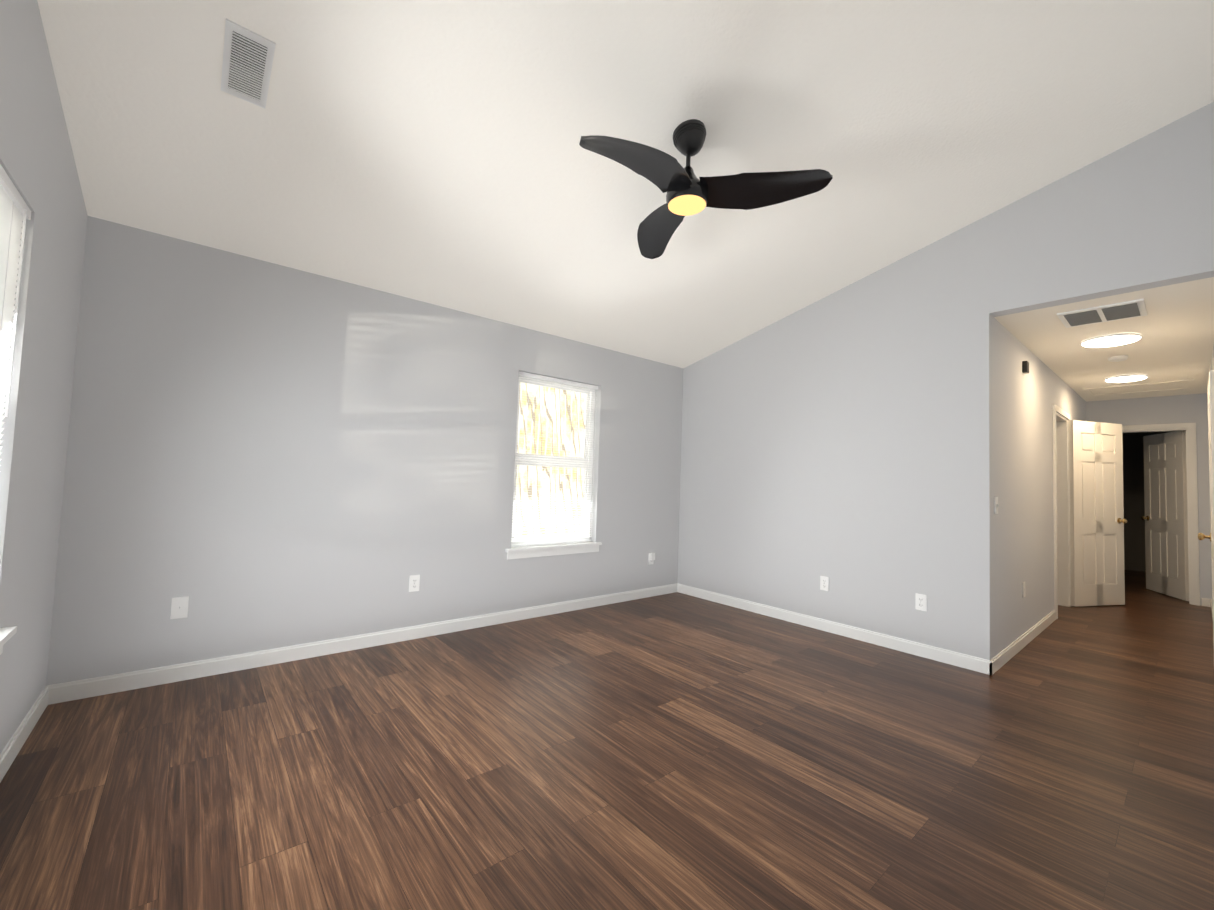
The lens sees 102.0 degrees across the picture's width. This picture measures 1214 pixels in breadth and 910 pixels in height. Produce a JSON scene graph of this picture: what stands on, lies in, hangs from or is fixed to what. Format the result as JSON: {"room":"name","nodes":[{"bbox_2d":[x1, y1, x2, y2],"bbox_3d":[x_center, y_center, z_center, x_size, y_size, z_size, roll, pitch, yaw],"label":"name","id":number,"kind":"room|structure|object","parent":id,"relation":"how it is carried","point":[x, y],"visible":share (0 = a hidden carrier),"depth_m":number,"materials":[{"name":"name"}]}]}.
{"room":"empty living room","nodes":[
{"label":"empty living room","id":0,"kind":"room"},
{"bbox_2d":[0,0,87,753],"bbox_3d":[-1.506,-0.532,0.954,0.150,3.464,3.920,4,-4,-40],"label":"wall","id":1,"kind":"structure","parent":0,"point":[37,162],"depth_m":1.93,"materials":[{"name":"grey paint"}]},
{"bbox_2d":[0,626,16,654],"bbox_3d":[-1.562,0.644,0.997,0.124,0.086,1.930,4,-4,-40],"label":"window sill","id":2,"kind":"structure","parent":1,"relation":"attached to","point":[7,634],"depth_m":1.72,"materials":[{"name":"white wood"}]},
{"bbox_2d":[0,684,55,781],"bbox_3d":[-1.555,1.157,0.987,0.013,0.092,3.720,4,-4,-40],"label":"baseboard","id":3,"kind":"structure","parent":1,"relation":"attached to","point":[11,750],"depth_m":2.09,"materials":[{"name":"white wood"}]},
{"bbox_2d":[46,216,682,684],"bbox_3d":[0.812,0.239,5.542,9.670,2.530,0.150,4,-4,-40],"label":"wall","id":4,"kind":"structure","parent":0,"point":[262,454],"depth_m":3.13,"materials":[{"name":"grey paint"}]},
{"bbox_2d":[170,596,188,618],"bbox_3d":[-2.386,0.853,2.745,0.072,0.117,0.007,4,-4,-40],"label":"electrical outlet","id":5,"kind":"object","parent":4,"relation":"attached to","point":[179,607],"visible":1,"depth_m":2.74,"materials":[{"name":"white plastic"}]},
{"bbox_2d":[52,583,675,703],"bbox_3d":[-0.994,1.317,3.900,4.625,0.092,0.013,4,-4,-40],"label":"baseboard","id":6,"kind":"structure","parent":4,"relation":"attached to","point":[79,689],"depth_m":3.13,"materials":[{"name":"white wood"}]},
{"bbox_2d":[409,575,419,591],"bbox_3d":[-1.399,0.932,3.571,0.072,0.117,0.008,4,-4,-40],"label":"electrical outlet","id":7,"kind":"object","parent":4,"relation":"attached to","point":[414,581],"visible":1,"depth_m":3.57,"materials":[{"name":"white plastic"}]},
{"bbox_2d":[511,376,594,546],"bbox_3d":[-0.497,0.057,4.492,0.896,1.496,0.050,4,-4,-40],"label":"window","id":8,"kind":"structure","parent":4,"relation":"in","point":[589,437],"depth_m":4.59,"materials":[{"name":"white plastic"}]},
{"bbox_2d":[511,371,597,546],"bbox_3d":[-0.455,0.052,4.443,0.876,1.484,0.036,4,-4,-40],"label":"window blinds","id":9,"kind":"object","parent":8,"relation":"attached to","point":[551,379],"visible":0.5,"depth_m":4.41,"materials":[{"name":"white plastic"}]},
{"bbox_2d":[505,541,601,559],"bbox_3d":[-0.470,0.846,4.389,1.000,0.086,0.119,4,-4,-40],"label":"window sill","id":10,"kind":"structure","parent":4,"relation":"attached to","point":[517,552],"depth_m":4.33,"materials":[{"name":"white wood"}]},
{"bbox_2d":[648,553,654,564],"bbox_3d":[0.470,1.079,5.117,0.072,0.120,0.038,4,-4,-40],"label":"outlet","id":11,"kind":"object","parent":4,"relation":"attached to","point":[651,557],"visible":1,"depth_m":5.11,"materials":[{"name":"white plastic"}]},
{"bbox_2d":[0,569,1213,909],"bbox_3d":[3.203,1.624,4.964,12.750,0.120,4.070,4,-4,-40],"label":"floor","id":12,"kind":"structure","parent":0,"point":[676,751],"depth_m":2.00,"materials":[{"name":"brown wood"}]},
{"bbox_2d":[37,0,1213,401],"bbox_3d":[2.134,-1.554,4.126,9.670,1.200,4.070,4,-4,-40],"label":"ceiling","id":13,"kind":"structure","parent":0,"point":[429,152],"depth_m":2.46,"materials":[{"name":"white paint"}]},
{"bbox_2d":[221,18,275,108],"bbox_3d":[-1.416,-1.526,1.935,0.150,0.083,0.313,4,-4,-40],"label":"ceiling vent","id":14,"kind":"object","parent":13,"relation":"in","point":[248,55],"visible":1,"depth_m":1.92,"materials":[{"name":"white metal"}]},
{"bbox_2d":[579,119,832,258],"bbox_3d":[0.296,-1.451,2.382,1.042,0.395,1.162,4,-4,-40],"label":"fan","id":15,"kind":"object","parent":13,"relation":"hanging from","point":[687,190],"visible":1,"depth_m":2.39,"materials":[{"name":"black plastic"}]},
{"bbox_2d":[1057,298,1146,327],"bbox_3d":[3.340,-0.947,3.318,0.390,0.016,0.400,4,-4,-40],"label":"ceiling vent","id":16,"kind":"object","parent":13,"relation":"in","point":[1111,312],"visible":1,"depth_m":3.29,"materials":[{"name":"white metal"}]},
{"bbox_2d":[1081,333,1141,347],"bbox_3d":[3.943,-0.893,3.849,0.330,0.030,0.330,4,-4,-40],"label":"recessed light","id":17,"kind":"object","parent":13,"relation":"in","point":[1109,340],"visible":0.98,"depth_m":3.80,"materials":[{"name":"white"}]},
{"bbox_2d":[1108,355,1127,361],"bbox_3d":[4.502,-0.848,4.331,0.124,0.034,0.124,4,-4,-40],"label":"smoke detector","id":18,"kind":"object","parent":13,"relation":"attached to","point":[1118,358],"visible":1,"depth_m":4.30,"materials":[{"name":"white plastic"}]},
{"bbox_2d":[1105,374,1146,381],"bbox_3d":[5.339,-0.785,5.058,0.300,0.030,0.300,4,-4,-40],"label":"recessed light","id":19,"kind":"object","parent":13,"relation":"in","point":[1128,378],"visible":1,"depth_m":5.00,"materials":[{"name":"white"}]},
{"bbox_2d":[1083,379,1193,395],"bbox_3d":[5.970,-0.749,5.534,0.580,0.012,0.820,4,-4,-40],"label":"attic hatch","id":20,"kind":"structure","parent":13,"relation":"in","point":[1148,387],"depth_m":5.50,"materials":[{"name":"white paint"}]},
{"bbox_2d":[677,102,1213,659],"bbox_3d":[2.087,-0.236,4.062,0.120,3.428,3.770,4,-4,-40],"label":"wall","id":21,"kind":"structure","parent":0,"point":[843,440],"depth_m":3.73,"materials":[{"name":"grey paint"}]},
{"bbox_2d":[820,576,828,590],"bbox_3d":[1.834,1.083,4.145,0.008,0.117,0.072,4,-4,-40],"label":"electrical outlet","id":22,"kind":"object","parent":21,"relation":"attached to","point":[824,582],"visible":1,"depth_m":4.14,"materials":[{"name":"white plastic"}]},
{"bbox_2d":[676,583,995,674],"bbox_3d":[1.665,1.432,4.313,0.013,0.092,2.757,4,-4,-40],"label":"baseboard","id":23,"kind":"structure","parent":21,"relation":"attached to","point":[985,666],"depth_m":3.92,"materials":[{"name":"white wood"}]},
{"bbox_2d":[915,593,926,611],"bbox_3d":[2.296,1.077,3.594,0.008,0.117,0.072,4,-4,-40],"label":"electrical outlet","id":24,"kind":"object","parent":21,"relation":"attached to","point":[921,602],"visible":1,"depth_m":3.59,"materials":[{"name":"white plastic"}]},
{"bbox_2d":[994,318,1085,656],"bbox_3d":[4.424,0.364,4.942,4.656,2.480,0.120,4,-4,-40],"label":"wall","id":25,"kind":"structure","parent":0,"point":[1023,485],"depth_m":3.98,"materials":[{"name":"grey paint"}]},
{"bbox_2d":[994,497,998,513],"bbox_3d":[2.717,0.350,3.422,0.072,0.116,0.016,4,-4,-40],"label":"light switch","id":26,"kind":"object","parent":25,"relation":"attached to","point":[996,505],"visible":0.96,"depth_m":3.41,"materials":[{"name":"white plastic"}]},
{"bbox_2d":[1022,582,1024,597],"bbox_3d":[3.340,1.078,3.937,0.072,0.117,0.007,4,-4,-40],"label":"outlet","id":27,"kind":"object","parent":25,"relation":"attached to","point":[1023,589],"visible":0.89,"depth_m":3.92,"materials":[{"name":"white plastic"}]},
{"bbox_2d":[992,610,1055,670],"bbox_3d":[3.459,1.482,4.027,2.325,0.092,0.013,4,-4,-40],"label":"baseboard","id":28,"kind":"structure","parent":25,"relation":"attached to","point":[1006,654],"depth_m":3.86,"materials":[{"name":"white wood"}]},
{"bbox_2d":[1022,361,1028,373],"bbox_3d":[3.442,-0.721,4.041,0.080,0.090,0.030,4,-4,-40],"label":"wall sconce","id":29,"kind":"object","parent":25,"relation":"attached to","point":[1025,367],"visible":1,"depth_m":4.02,"materials":[{"name":"black"}]},
{"bbox_2d":[1053,404,1071,618],"bbox_3d":[4.710,0.575,5.179,0.934,2.102,0.156,4,-4,-40],"label":"door frame","id":30,"kind":"structure","parent":25,"relation":"attached to","point":[1061,509],"depth_m":5.39,"materials":[{"name":"white wood"}]},
{"bbox_2d":[1069,420,1126,605],"bbox_3d":[5.440,0.643,5.454,0.755,2.020,0.161,3,-3,-14],"label":"hall door","id":31,"kind":"structure","parent":25,"relation":"in","point":[1098,521],"depth_m":5.43,"materials":[{"name":"white wood"}]},
{"bbox_2d":[1122,431,1174,571],"bbox_3d":[8.089,0.693,9.082,0.100,2.480,4.070,4,-4,-40],"label":"wall","id":32,"kind":"structure","parent":0,"point":[1133,501],"depth_m":8.17,"materials":[{"name":"grey paint"}]},
{"bbox_2d":[1086,393,1211,605],"bbox_3d":[5.725,0.514,7.101,0.120,2.480,3.770,4,-4,-40],"label":"wall","id":33,"kind":"structure","parent":0,"point":[1188,408],"depth_m":5.78,"materials":[{"name":"grey paint"}]},
{"bbox_2d":[1122,423,1199,605],"bbox_3d":[6.573,0.684,6.073,0.156,2.102,0.934,4,-4,-40],"label":"door frame","id":34,"kind":"structure","parent":33,"relation":"attached to","point":[1192,516],"depth_m":5.71,"materials":[{"name":"white wood"}]},
{"bbox_2d":[1141,431,1188,600],"bbox_3d":[7.030,0.735,6.191,0.161,2.020,0.760,1,-3,23],"label":"door","id":35,"kind":"structure","parent":33,"relation":"in","point":[1166,522],"depth_m":6.14,"materials":[{"name":"white wood"}]},
{"bbox_2d":[1207,345,1213,572],"bbox_3d":[3.348,-0.279,2.562,9.670,3.458,0.150,4,-4,-40],"label":"wall","id":36,"kind":"structure","parent":0,"point":[1212,365],"depth_m":4.61,"materials":[{"name":"grey paint"}]},
{"bbox_2d":[1198,370,1213,646],"bbox_3d":[4.092,0.493,3.343,0.792,2.020,0.098,4,-4,-40],"label":"hall door","id":37,"kind":"structure","parent":36,"relation":"in","point":[1210,390],"depth_m":3.29,"materials":[{"name":"white wood"}]},
{"bbox_2d":[1204,598,1212,619],"bbox_3d":[5.641,1.585,4.569,3.130,0.092,0.030,4,-4,-40],"label":"baseboard","id":38,"kind":"structure","parent":36,"relation":"attached to","point":[1207,602],"depth_m":5.57,"materials":[{"name":"white wood"}]},
{"bbox_3d":[-1.601,-0.151,0.978,0.050,1.496,1.826,4,-4,-40],"label":"window","id":39,"kind":"structure","parent":0,"visible":0},
{"bbox_2d":[0,164,30,465],"bbox_3d":[-1.532,-0.150,1.036,0.044,1.484,1.806,4,-4,-40],"label":"window blinds","id":40,"kind":"object","parent":39,"relation":"attached to","point":[15,211],"visible":1,"depth_m":1.67,"materials":[{"name":"white plastic"}]},
{"label":"outside","id":41,"kind":"structure","parent":0,"visible":0},
{"bbox_2d":[514,383,586,536],"bbox_3d":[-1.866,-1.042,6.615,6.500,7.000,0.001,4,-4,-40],"label":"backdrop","id":42,"kind":"structure","parent":41,"point":[574,432],"depth_m":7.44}
]}

